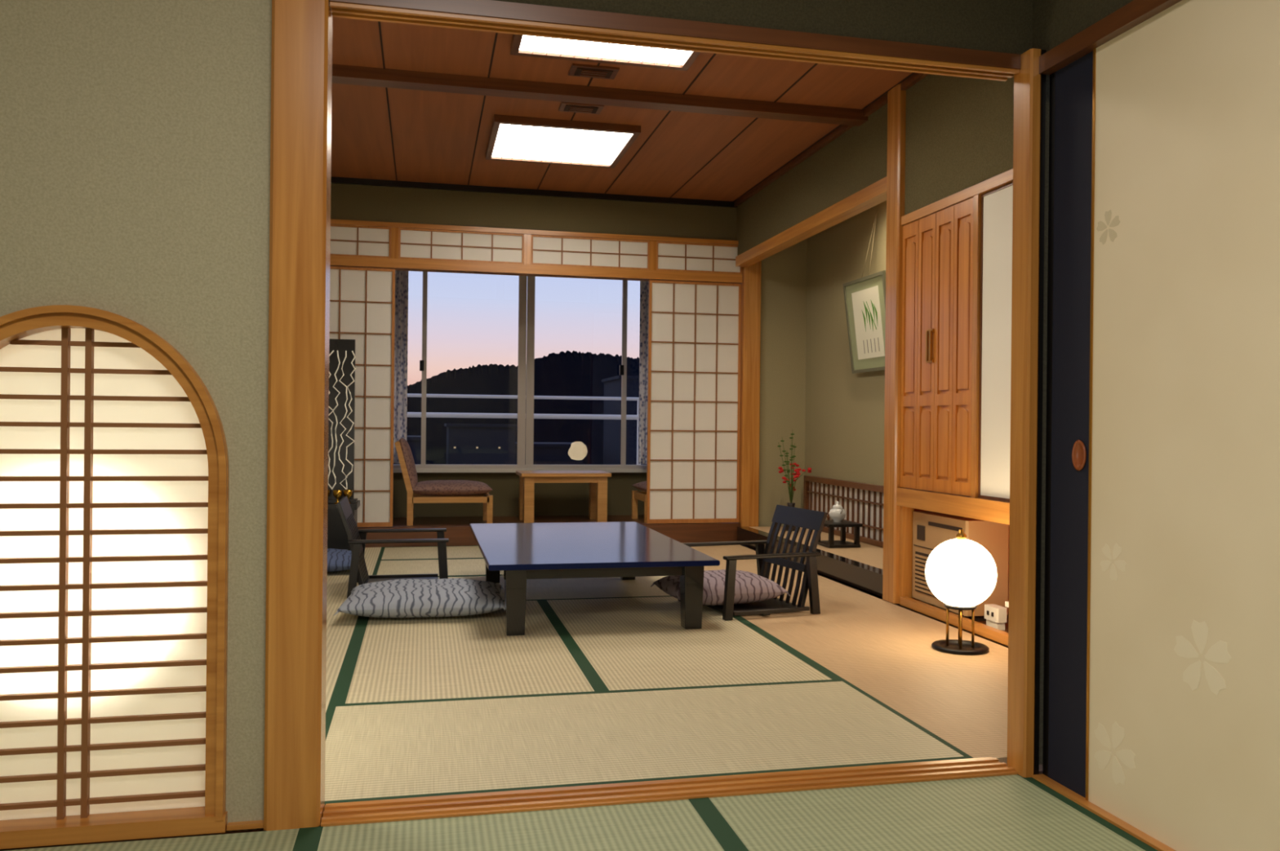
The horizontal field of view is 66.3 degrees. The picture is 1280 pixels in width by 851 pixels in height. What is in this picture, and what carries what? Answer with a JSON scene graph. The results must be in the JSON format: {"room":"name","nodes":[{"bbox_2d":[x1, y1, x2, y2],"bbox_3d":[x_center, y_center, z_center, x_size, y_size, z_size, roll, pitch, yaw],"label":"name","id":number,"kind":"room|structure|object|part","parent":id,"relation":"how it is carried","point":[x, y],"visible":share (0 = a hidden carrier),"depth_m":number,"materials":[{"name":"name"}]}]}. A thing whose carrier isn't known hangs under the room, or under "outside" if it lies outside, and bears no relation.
{"room":"traditional dwelling","nodes":[
{"label":"traditional dwelling","id":0,"kind":"room"},
{"bbox_2d":[392,472,646,517],"bbox_3d":[-1.018,0.658,9.670,5.200,0.460,0.120,1,0,-12],"label":"wall","id":1,"kind":"structure","parent":0,"point":[549,499],"depth_m":9.56,"materials":[{"name":"green paint"}]},
{"bbox_2d":[393,271,646,468],"bbox_3d":[-1.003,-0.567,9.655,5.200,1.990,0.110,1,0,-12],"label":"window","id":2,"kind":"structure","parent":1,"relation":"in","point":[526,304],"depth_m":9.60,"materials":[{"name":"silver metal"}]},
{"bbox_2d":[393,468,646,472],"bbox_3d":[-0.995,0.440,9.572,5.200,0.035,0.080,1,0,-12],"label":"window ledge","id":3,"kind":"object","parent":1,"relation":"attached to","point":[395,470],"visible":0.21,"depth_m":9.48,"materials":[{"name":"white paint"}]},
{"bbox_2d":[0,542,1042,850],"bbox_3d":[0.014,1.085,3.129,5.600,0.070,10.300,1,0,-12],"label":"floor","id":4,"kind":"structure","parent":0,"point":[1040,772],"depth_m":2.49,"materials":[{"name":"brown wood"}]},
{"bbox_2d":[4,827,311,850],"bbox_3d":[-1.095,1.013,1.363,1.010,0.051,1.930,1,0,-12],"label":"mat","id":5,"kind":"object","parent":4,"relation":"on","point":[288,840],"visible":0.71,"depth_m":2.31,"materials":[{"name":"green"}]},
{"bbox_2d":[225,643,355,832],"bbox_3d":[-1.522,1.009,3.389,0.910,0.051,1.930,1,0,-12],"label":"mat","id":6,"kind":"object","parent":4,"relation":"on","point":[339,656],"visible":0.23,"depth_m":3.90,"materials":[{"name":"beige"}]},
{"bbox_2d":[326,579,363,644],"bbox_3d":[-1.936,1.004,5.258,0.910,0.051,1.900,1,0,-12],"label":"mat","id":7,"kind":"object","parent":4,"relation":"on","point":[342,628],"visible":0.07,"depth_m":4.98,"materials":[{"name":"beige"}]},
{"bbox_2d":[327,546,385,579],"bbox_3d":[-2.316,1.000,6.979,0.910,0.051,1.625,1,0,-12],"label":"mat","id":8,"kind":"object","parent":4,"relation":"on","point":[373,556],"visible":0.19,"depth_m":6.91,"materials":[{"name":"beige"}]},
{"bbox_2d":[327,548,351,572],"bbox_3d":[-2.242,0.912,6.624,0.683,0.123,0.683,1,0,-18],"label":"floor cushion","id":9,"kind":"object","parent":8,"relation":"on","point":[338,560],"visible":0.18,"depth_m":6.43,"materials":[{"name":"fabric"}]},
{"bbox_2d":[327,500,359,551],"bbox_3d":[-2.450,0.773,7.295,0.680,0.398,0.400,1,0,-12],"label":"console table","id":10,"kind":"object","parent":8,"relation":"on","point":[337,538],"visible":0.16,"depth_m":7.47,"materials":[{"name":"black wood"}]},
{"bbox_2d":[333,489,342,504],"bbox_3d":[-2.220,0.525,7.191,0.068,0.100,0.068,1,0,-12],"label":"cup","id":11,"kind":"object","parent":10,"relation":"on","point":[337,494],"visible":0.84,"depth_m":7.17,"materials":[{"name":"gold metal"}]},
{"bbox_2d":[327,338,357,502],"bbox_3d":[-2.323,-0.035,7.311,0.420,1.219,0.120,1,0,-12],"label":"panel","id":12,"kind":"object","parent":10,"relation":"on","point":[341,420],"visible":0.48,"depth_m":7.31,"materials":[{"name":"black fabric"}]},
{"bbox_2d":[342,489,352,503],"bbox_3d":[-2.159,0.526,7.236,0.068,0.100,0.068,1,0,-12],"label":"cup","id":13,"kind":"object","parent":10,"relation":"on","point":[348,493],"visible":0.69,"depth_m":7.21,"materials":[{"name":"gold metal"}]},
{"bbox_2d":[381,546,483,559],"bbox_3d":[-1.033,1.012,7.704,1.910,0.051,0.765,1,0,-12],"label":"mat","id":14,"kind":"object","parent":4,"relation":"on","point":[452,552],"visible":0.26,"depth_m":7.55,"materials":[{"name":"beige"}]},
{"bbox_2d":[376,558,502,576],"bbox_3d":[-0.859,1.014,6.920,1.910,0.051,0.840,1,0,-12],"label":"mat","id":15,"kind":"object","parent":4,"relation":"on","point":[461,566],"visible":0.19,"depth_m":6.80,"materials":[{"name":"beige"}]},
{"bbox_2d":[337,600,601,704],"bbox_3d":[-0.817,1.015,4.518,0.955,0.051,1.930,1,0,-12],"label":"mat","id":16,"kind":"object","parent":4,"relation":"on","point":[468,656],"visible":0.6,"depth_m":4.14,"materials":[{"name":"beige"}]},
{"bbox_2d":[333,578,504,617],"bbox_3d":[-1.136,0.909,5.189,0.848,0.153,0.683,1,0,-10],"label":"floor cushion","id":17,"kind":"object","parent":16,"relation":"on","point":[404,597],"visible":0.99,"depth_m":4.93,"materials":[{"name":"grey fabric"}]},
{"bbox_2d":[304,798,737,850],"bbox_3d":[-0.119,1.023,1.579,0.990,0.051,1.930,1,0,-12],"label":"mat","id":18,"kind":"object","parent":4,"relation":"on","point":[678,825],"visible":1,"depth_m":2.40,"materials":[{"name":"green"}]},
{"bbox_2d":[357,522,740,547],"bbox_3d":[-1.049,0.935,8.174,3.900,0.205,0.150,1,0,-12],"label":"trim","id":19,"kind":"structure","parent":4,"relation":"on","point":[457,535],"depth_m":8.06,"materials":[{"name":"brown wood"}]},
{"bbox_2d":[328,266,395,527],"bbox_3d":[-2.410,-0.229,7.839,0.855,2.085,0.030,1,0,-12],"label":"screen","id":20,"kind":"object","parent":19,"relation":"attached to","point":[362,300],"visible":0.42,"depth_m":7.89,"materials":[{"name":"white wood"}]},
{"bbox_2d":[391,226,656,270],"bbox_3d":[-1.410,-0.383,8.083,3.130,2.421,0.105,1,0,-12],"label":"posts","id":21,"kind":"object","parent":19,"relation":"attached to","point":[394,231],"visible":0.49,"depth_m":8.13,"materials":[{"name":"brown wood"}]},
{"bbox_3d":[-1.049,0.935,8.174,3.900,0.205,0.150,1,0,-12],"label":"sill","id":22,"kind":"part","parent":19,"relation":"part of","materials":[{"name":"brown wood"}]},
{"bbox_2d":[646,280,741,524],"bbox_3d":[0.470,-0.200,8.476,0.825,2.085,0.030,1,0,-12],"label":"screen","id":23,"kind":"object","parent":19,"relation":"attached to","point":[695,327],"visible":1,"depth_m":8.47,"materials":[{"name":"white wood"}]},
{"bbox_2d":[438,575,671,601],"bbox_3d":[-0.664,1.017,6.037,1.910,0.051,0.970,1,0,-12],"label":"mat","id":24,"kind":"object","parent":4,"relation":"on","point":[575,588],"visible":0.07,"depth_m":5.99,"materials":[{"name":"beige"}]},
{"bbox_2d":[336,496,448,598],"bbox_3d":[-1.480,0.713,5.901,0.638,0.540,0.622,1,0,-12],"label":"chair","id":25,"kind":"object","parent":24,"relation":"on","point":[357,538],"visible":0.73,"depth_m":5.68,"materials":[{"name":"black wood"}]},
{"bbox_2d":[469,521,719,635],"bbox_3d":[-0.365,0.822,5.595,1.120,0.344,1.920,1,0,-12],"label":"table","id":26,"kind":"object","parent":24,"relation":"on","point":[521,553],"visible":0.98,"depth_m":4.88,"materials":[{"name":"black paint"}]},
{"bbox_2d":[320,679,968,822],"bbox_3d":[-0.040,1.024,3.215,1.910,0.051,0.950,1,0,-12],"label":"mat","id":27,"kind":"object","parent":4,"relation":"on","point":[375,751],"visible":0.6,"depth_m":3.12,"materials":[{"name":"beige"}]},
{"bbox_2d":[542,596,838,691],"bbox_3d":[0.115,1.025,4.724,0.955,0.051,1.930,1,0,-12],"label":"mat","id":28,"kind":"object","parent":4,"relation":"on","point":[634,643],"visible":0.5,"depth_m":4.40,"materials":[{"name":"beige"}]},
{"bbox_2d":[677,504,827,621],"bbox_3d":[0.625,0.734,5.425,0.638,0.540,0.622,1,0,-22],"label":"chair","id":29,"kind":"object","parent":4,"relation":"on","point":[811,520],"visible":0.78,"depth_m":5.34,"materials":[{"name":"black wood"}]},
{"bbox_2d":[650,569,790,605],"bbox_3d":[0.435,0.889,5.404,0.621,0.163,0.498,1,0,-19],"label":"floor cushion","id":30,"kind":"object","parent":29,"relation":"on","point":[749,588],"visible":0.67,"depth_m":5.24,"materials":[{"name":"grey fabric"}]},
{"bbox_2d":[737,526,883,596],"bbox_3d":[1.454,0.948,7.170,0.635,0.130,2.820,1,0,-12],"label":"platform","id":31,"kind":"object","parent":4,"relation":"on","point":[862,567],"visible":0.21,"depth_m":6.64,"materials":[{"name":"black paint"}]},
{"bbox_2d":[777,433,811,531],"bbox_3d":[1.306,0.457,8.228,0.270,0.846,0.349,1,0,-12],"label":"flower vase","id":32,"kind":"object","parent":31,"relation":"on","point":[797,474],"visible":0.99,"depth_m":8.21,"materials":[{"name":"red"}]},
{"bbox_2d":[817,520,862,548],"bbox_3d":[1.451,0.797,7.205,0.260,0.170,0.300,1,0,-12],"label":"stand","id":33,"kind":"object","parent":31,"relation":"on","point":[831,543],"visible":0.79,"depth_m":7.09,"materials":[{"name":"black wood"}]},
{"bbox_2d":[828,501,846,523],"bbox_3d":[1.452,0.634,7.205,0.128,0.155,0.136,1,0,31],"label":"incense burner","id":34,"kind":"object","parent":33,"relation":"on","point":[837,513],"visible":1,"depth_m":7.17,"materials":[{"name":"white ceramic"}]},
{"bbox_2d":[698,774,1158,850],"bbox_3d":[0.845,1.033,1.792,0.985,0.051,1.930,1,0,-12],"label":"mat","id":35,"kind":"object","parent":4,"relation":"on","point":[1015,812],"visible":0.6,"depth_m":2.50,"materials":[{"name":"green"}]},
{"bbox_2d":[896,168,1013,646],"bbox_3d":[1.688,-0.084,4.761,0.090,2.200,1.668,1,0,-12],"label":"built-in closet","id":36,"kind":"object","parent":4,"relation":"on","point":[941,241],"visible":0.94,"depth_m":5.13,"materials":[{"name":"brown wood"}]},
{"bbox_2d":[977,182,1013,502],"bbox_3d":[1.773,-0.388,4.377,0.025,1.486,0.883,1,0,-12],"label":"sliding door","id":37,"kind":"structure","parent":36,"relation":"attached to","point":[997,204],"depth_m":4.68,"materials":[{"name":"white paper"}]},
{"bbox_2d":[924,529,996,655],"bbox_3d":[1.453,0.743,4.440,0.310,0.542,0.310,1,0,-12],"label":"floor lamp","id":38,"kind":"object","parent":4,"relation":"on","point":[961,573],"visible":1,"depth_m":4.35,"materials":[{"name":"white glass"}]},
{"bbox_2d":[407,393,640,465],"bbox_3d":[-1.586,0.347,10.814,18.420,1.368,0.055,1,0,-12],"label":"balcony railing","id":39,"kind":"object","parent":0,"point":[428,415],"depth_m":10.89,"materials":[{"name":"grey metal"}]},
{"bbox_2d":[0,0,1049,823],"bbox_3d":[-0.238,-0.483,2.614,4.655,2.960,0.070,1,0,-12],"label":"wall","id":40,"kind":"structure","parent":0,"point":[135,135],"depth_m":2.39,"materials":[{"name":"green paint"}]},
{"bbox_2d":[0,305,229,849],"bbox_3d":[-1.373,0.351,2.359,0.734,1.270,0.122,1,0,-12],"label":"window","id":41,"kind":"structure","parent":40,"relation":"in","point":[114,465],"depth_m":2.38,"materials":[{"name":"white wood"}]},
{"bbox_2d":[226,820,263,831],"bbox_3d":[-0.969,0.984,2.410,0.085,0.012,0.020,1,0,-12],"label":"baseboard","id":42,"kind":"structure","parent":40,"relation":"attached to","point":[258,824],"depth_m":2.40,"materials":[{"name":"brown wood"}]},
{"bbox_2d":[263,0,332,831],"bbox_3d":[-0.855,-0.384,2.468,0.132,2.750,0.130,1,0,-12],"label":"wooden post","id":43,"kind":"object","parent":40,"relation":"attached to","point":[300,140],"depth_m":2.40,"materials":[{"name":"brown wood"}]},
{"bbox_2d":[320,757,1017,826],"bbox_3d":[0.138,1.000,2.693,1.927,0.022,0.135,1,0,-12],"label":"sill","id":44,"kind":"structure","parent":40,"relation":"attached to","point":[588,796],"depth_m":2.66,"materials":[{"name":"brown wood"}]},
{"bbox_2d":[329,0,1020,81],"bbox_3d":[0.159,-1.065,2.688,1.927,0.052,0.085,1,0,-12],"label":"lintel","id":45,"kind":"object","parent":40,"relation":"attached to","point":[484,15],"depth_m":2.65,"materials":[{"name":"brown wood"}]},
{"bbox_2d":[1031,773,1176,850],"bbox_3d":[1.652,1.038,0.624,0.085,0.058,4.500,1,0,-12],"label":"sliding paper door sill","id":46,"kind":"structure","parent":40,"relation":"attached to","point":[1075,797],"depth_m":2.54,"materials":[{"name":"brown wood"}]},
{"bbox_2d":[330,183,736,240],"bbox_3d":[-0.687,-1.799,8.283,4.800,0.340,0.080,1,0,-12],"label":"wall","id":47,"kind":"structure","parent":0,"point":[348,202],"depth_m":8.19,"materials":[{"name":"green paint"}]},
{"bbox_2d":[330,224,391,258],"bbox_3d":[-2.383,-1.477,7.832,0.758,0.249,0.030,1,0,-12],"label":"transom window","id":48,"kind":"structure","parent":47,"relation":"in","point":[353,241],"depth_m":7.86,"materials":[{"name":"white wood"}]},
{"bbox_2d":[398,227,524,264],"bbox_3d":[-1.460,-1.468,8.036,1.008,0.249,0.030,1,0,-12],"label":"transom window","id":49,"kind":"structure","parent":47,"relation":"in","point":[413,243],"depth_m":8.03,"materials":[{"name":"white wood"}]},
{"bbox_2d":[330,177,737,208],"bbox_3d":[-1.035,-1.950,8.149,3.860,0.045,0.030,1,0,-12],"label":"ceiling trim","id":50,"kind":"object","parent":47,"relation":"attached to","point":[333,180],"depth_m":8.16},
{"bbox_2d":[330,219,738,245],"bbox_3d":[-1.024,-1.609,8.178,3.900,0.037,0.140,1,0,-12],"label":"rail","id":51,"kind":"object","parent":47,"relation":"attached to","point":[341,222],"depth_m":8.13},
{"bbox_2d":[531,235,649,270],"bbox_3d":[-0.415,-1.458,8.267,1.008,0.249,0.030,1,0,-12],"label":"transom window","id":52,"kind":"structure","parent":47,"relation":"in","point":[553,251],"depth_m":8.26,"materials":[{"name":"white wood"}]},
{"bbox_2d":[329,255,742,284],"bbox_3d":[-1.027,-1.300,8.178,3.900,0.075,0.140,1,0,-12],"label":"lintel","id":53,"kind":"object","parent":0,"point":[399,264],"depth_m":8.15,"materials":[{"name":"brown wood"}]},
{"bbox_2d":[392,515,738,525],"bbox_3d":[-0.887,0.939,9.065,5.400,0.100,1.520,1,0,-12],"label":"floor","id":54,"kind":"structure","parent":0,"point":[445,521],"depth_m":9.19,"materials":[{"name":"brown wood"}]},
{"bbox_2d":[394,437,493,525],"bbox_3d":[-1.762,0.497,8.778,0.840,0.766,0.600,1,0,-12],"label":"lounge chair","id":55,"kind":"object","parent":54,"relation":"on","point":[441,491],"visible":1,"depth_m":8.52,"materials":[{"name":"brown wood"}]},
{"bbox_2d":[515,471,611,523],"bbox_3d":[-0.721,0.661,9.111,0.820,0.460,0.540,1,0,-12],"label":"side table","id":56,"kind":"object","parent":54,"relation":"on","point":[597,480],"visible":0.91,"depth_m":8.93,"materials":[{"name":"brown wood"}]},
{"bbox_2d":[631,481,646,523],"bbox_3d":[0.396,0.519,9.255,0.840,0.766,0.600,1,0,-12],"label":"lounge chair","id":57,"kind":"object","parent":54,"relation":"on","point":[640,495],"visible":0.14,"depth_m":9.28,"materials":[{"name":"brown wood"}]},
{"bbox_2d":[330,17,911,201],"bbox_3d":[-0.087,-2.002,5.578,4.800,0.080,5.660,1,0,-12],"label":"ceiling","id":58,"kind":"structure","parent":0,"point":[434,133],"depth_m":6.25,"materials":[{"name":"brown wood"}]},
{"bbox_2d":[485,114,640,168],"bbox_3d":[-0.558,-1.945,6.754,0.950,0.045,0.920,1,0,-12],"label":"ceiling light","id":59,"kind":"object","parent":58,"relation":"attached to","point":[511,138],"depth_m":6.67,"materials":[{"name":"white plastic"}]},
{"bbox_2d":[558,102,604,114],"bbox_3d":[-0.363,-1.954,6.039,0.260,0.022,0.160,1,0,-12],"label":"ceiling vent","id":60,"kind":"object","parent":58,"relation":"in","point":[564,106],"depth_m":6.01,"materials":[{"name":"brown wood"}]},
{"bbox_2d":[568,63,619,79],"bbox_3d":[-0.257,-1.953,5.418,0.260,0.022,0.160,1,0,-12],"label":"ceiling vent","id":61,"kind":"object","parent":58,"relation":"in","point":[576,69],"depth_m":5.39,"materials":[{"name":"brown wood"}]},
{"bbox_2d":[332,64,868,126],"bbox_3d":[-0.490,-1.934,5.684,3.860,0.065,0.120,1,0,-12],"label":"ceiling beam","id":62,"kind":"structure","parent":58,"relation":"attached to","point":[341,74],"depth_m":5.69,"materials":[{"name":"brown wood"}]},
{"bbox_2d":[510,34,700,71],"bbox_3d":[-0.107,-1.940,4.718,0.950,0.045,0.950,1,0,-12],"label":"ceiling light","id":63,"kind":"object","parent":58,"relation":"attached to","point":[521,45],"depth_m":5.07,"materials":[{"name":"white plastic"}]},
{"bbox_2d":[377,21,915,202],"bbox_3d":[-0.263,-1.962,5.491,3.430,0.004,5.555,1,0,-12],"label":"trim","id":64,"kind":"structure","parent":58,"relation":"attached to","point":[379,22],"depth_m":6.33,"materials":[{"name":"brown wood"}]},
{"bbox_2d":[738,260,761,527],"bbox_3d":[0.960,-0.297,8.558,0.155,2.610,0.100,1,0,-12],"label":"post","id":65,"kind":"object","parent":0,"point":[751,275],"depth_m":8.51,"materials":[{"name":"brown wood"}]},
{"bbox_2d":[758,239,807,526],"bbox_3d":[1.298,-0.469,8.658,0.535,2.960,0.050,1,0,-12],"label":"wall","id":66,"kind":"structure","parent":0,"point":[783,273],"depth_m":8.62,"materials":[{"name":"green paint"}]},
{"bbox_2d":[804,200,886,485],"bbox_3d":[1.825,-0.463,7.239,0.080,2.960,2.950,1,0,-12],"label":"wall","id":67,"kind":"structure","parent":0,"point":[845,411],"depth_m":7.95,"materials":[{"name":"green paint"}]},
{"bbox_2d":[803,475,884,547],"bbox_3d":[1.715,0.662,7.371,0.045,0.443,2.450,1,0,-12],"label":"lattice","id":68,"kind":"object","parent":67,"relation":"attached to","point":[862,503],"visible":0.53,"depth_m":7.63,"materials":[{"name":"brown wood"}]},
{"bbox_2d":[842,209,885,373],"bbox_3d":[1.703,-1.004,7.277,0.118,1.203,0.680,1,0,-12],"label":"framed picture","id":69,"kind":"object","parent":67,"relation":"attached to","point":[864,298],"visible":0.92,"depth_m":7.29,"materials":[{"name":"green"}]},
{"bbox_2d":[736,74,1013,256],"bbox_3d":[1.476,-1.569,5.876,0.070,0.755,5.555,1,0,-12],"label":"wall","id":70,"kind":"structure","parent":0,"point":[959,131],"depth_m":5.43,"materials":[{"name":"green paint"}]},
{"bbox_2d":[656,241,742,274],"bbox_3d":[0.513,-1.448,8.472,0.769,0.249,0.030,1,0,-12],"label":"transom window","id":71,"kind":"structure","parent":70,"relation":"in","point":[670,256],"depth_m":8.46,"materials":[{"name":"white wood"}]},
{"bbox_2d":[735,177,886,266],"bbox_3d":[1.190,-1.417,7.119,0.110,0.085,2.845,1,0,-12],"label":"beam","id":72,"kind":"structure","parent":70,"relation":"attached to","point":[874,194],"depth_m":6.76,"materials":[{"name":"brown wood"}]},
{"bbox_2d":[734,72,928,206],"bbox_3d":[1.435,-1.927,5.848,0.030,0.040,5.530,1,0,-12],"label":"ceiling trim","id":73,"kind":"object","parent":70,"relation":"attached to","point":[915,77],"depth_m":6.66,"materials":[{"name":"brown wood"}]},
{"bbox_2d":[882,84,906,604],"bbox_3d":[1.500,-0.466,5.651,0.120,2.960,0.150,1,0,-12],"label":"wooden post","id":74,"kind":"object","parent":70,"relation":"attached to","point":[896,98],"depth_m":5.60,"materials":[{"name":"brown wood"}]},
{"bbox_3d":[1.500,-0.466,5.651,0.120,2.960,0.150,1,0,-12],"label":"post","id":75,"kind":"part","parent":74,"relation":"part of","materials":[{"name":"brown wood"}]},
{"bbox_2d":[913,508,925,600],"bbox_3d":[1.730,0.719,5.669,0.350,0.595,0.070,1,0,-12],"label":"wall","id":76,"kind":"structure","parent":0,"point":[915,509],"depth_m":5.60,"materials":[{"name":"brown wood"}]},
{"bbox_2d":[911,600,1008,648],"bbox_3d":[1.905,1.037,4.830,0.375,0.062,1.635,1,0,-12],"label":"ledge","id":77,"kind":"object","parent":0,"point":[1006,630],"depth_m":5.03,"materials":[{"name":"brown wood"}]},
{"bbox_2d":[911,511,1008,621],"bbox_3d":[1.712,0.745,5.281,0.262,0.518,0.570,1,0,-12],"label":"heater","id":78,"kind":"object","parent":77,"relation":"on","point":[931,530],"visible":0.43,"depth_m":5.08,"materials":[{"name":"brown"}]},
{"bbox_2d":[984,604,1007,630],"bbox_3d":[1.762,0.951,4.857,0.064,0.108,0.120,1,0,-12],"label":"outlet box","id":79,"kind":"object","parent":77,"relation":"on","point":[995,615],"visible":0.97,"depth_m":4.81,"materials":[{"name":"white paint"}]},
{"bbox_2d":[1004,601,1008,608],"bbox_3d":[1.980,0.930,4.460,0.290,0.153,0.650,1,0,-12],"label":"shelf","id":80,"kind":"object","parent":77,"relation":"on","point":[1006,603],"visible":0.03,"depth_m":4.73,"materials":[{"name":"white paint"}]},
{"bbox_2d":[1007,48,1046,777],"bbox_3d":[1.125,-0.035,2.855,0.049,2.092,0.090,1,0,-12],"label":"trim post","id":81,"kind":"object","parent":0,"point":[1029,86],"depth_m":2.82,"materials":[{"name":"brown wood"}]},
{"bbox_2d":[1032,0,1133,52],"bbox_3d":[1.700,-1.394,0.664,0.100,0.678,4.570,1,0,-12],"label":"wall","id":82,"kind":"structure","parent":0,"point":[1055,22],"depth_m":2.74,"materials":[{"name":"green paint"}]},
{"bbox_2d":[1042,0,1279,850],"bbox_3d":[1.395,0.000,1.870,0.048,2.012,1.950,1,0,-12],"label":"sliding door","id":83,"kind":"structure","parent":82,"relation":"in","point":[1162,675],"depth_m":2.34,"materials":[{"name":"beige paper"}]},
{"bbox_3d":[-2.067,-0.371,-0.130,0.100,2.800,4.640,1,0,-12],"label":"wall","id":84,"kind":"structure","parent":0,"visible":0},
{"bbox_2d":[1039,0,1182,75],"bbox_3d":[1.673,-1.028,0.623,0.085,0.050,4.500,1,0,-12],"label":"lintel","id":85,"kind":"object","parent":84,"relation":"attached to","point":[1135,12],"visible":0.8,"depth_m":2.56,"materials":[{"name":"brown wood"}]},
{"bbox_3d":[-0.860,-1.751,9.064,5.400,0.080,1.520,1,0,-12],"label":"ceiling","id":86,"kind":"structure","parent":0,"visible":0},
{"bbox_2d":[393,271,408,463],"bbox_3d":[-2.404,-0.636,9.115,0.470,1.980,0.050,1,0,-12],"label":"curtain","id":87,"kind":"object","parent":86,"relation":"hanging from","point":[401,331],"visible":0.12,"depth_m":9.15,"materials":[{"name":"grey fabric"}]},
{"bbox_2d":[638,280,648,464],"bbox_3d":[0.252,-0.610,9.702,0.530,1.980,0.050,1,0,-12],"label":"curtain","id":88,"kind":"object","parent":86,"relation":"hanging from","point":[644,286],"visible":0.1,"depth_m":9.66,"materials":[{"name":"grey fabric"}]},
{"label":"outside","id":89,"kind":"structure","parent":0,"visible":0},
{"bbox_3d":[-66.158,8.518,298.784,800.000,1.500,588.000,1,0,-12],"label":"ground","id":90,"kind":"structure","parent":89,"visible":0},
{"bbox_2d":[393,435,421,464],"bbox_3d":[-14.681,4.489,59.238,3.300,7.700,6.300,1,0,-12],"label":"building","id":91,"kind":"structure","parent":90,"relation":"on","point":[414,442],"depth_m":56.54,"materials":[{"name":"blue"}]},
{"bbox_2d":[444,423,517,464],"bbox_3d":[-10.227,4.133,62.271,4.300,8.500,6.300,1,0,-12],"label":"building","id":92,"kind":"structure","parent":90,"relation":"on","point":[466,443],"depth_m":59.34,"materials":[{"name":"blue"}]},
{"bbox_2d":[515,442,586,464],"bbox_3d":[-6.919,4.815,68.124,5.300,7.200,6.300,1,0,-12],"label":"building","id":93,"kind":"structure","parent":90,"relation":"on","point":[544,453],"depth_m":65.36,"materials":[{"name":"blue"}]},
{"bbox_2d":[601,375,646,465],"bbox_3d":[-0.977,2.625,66.361,2.300,11.700,6.300,1,0,-12],"label":"building","id":94,"kind":"structure","parent":90,"relation":"on","point":[612,385],"depth_m":63.88,"materials":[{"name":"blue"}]},
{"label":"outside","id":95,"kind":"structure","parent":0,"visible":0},
{"bbox_2d":[406,351,639,464],"bbox_3d":[-4.792,0.613,91.116,150.000,16.636,20.000,1,0,-12],"label":"hillside","id":96,"kind":"structure","parent":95,"point":[574,374],"depth_m":92.28,"materials":[{"name":"black plant"}]}
]}

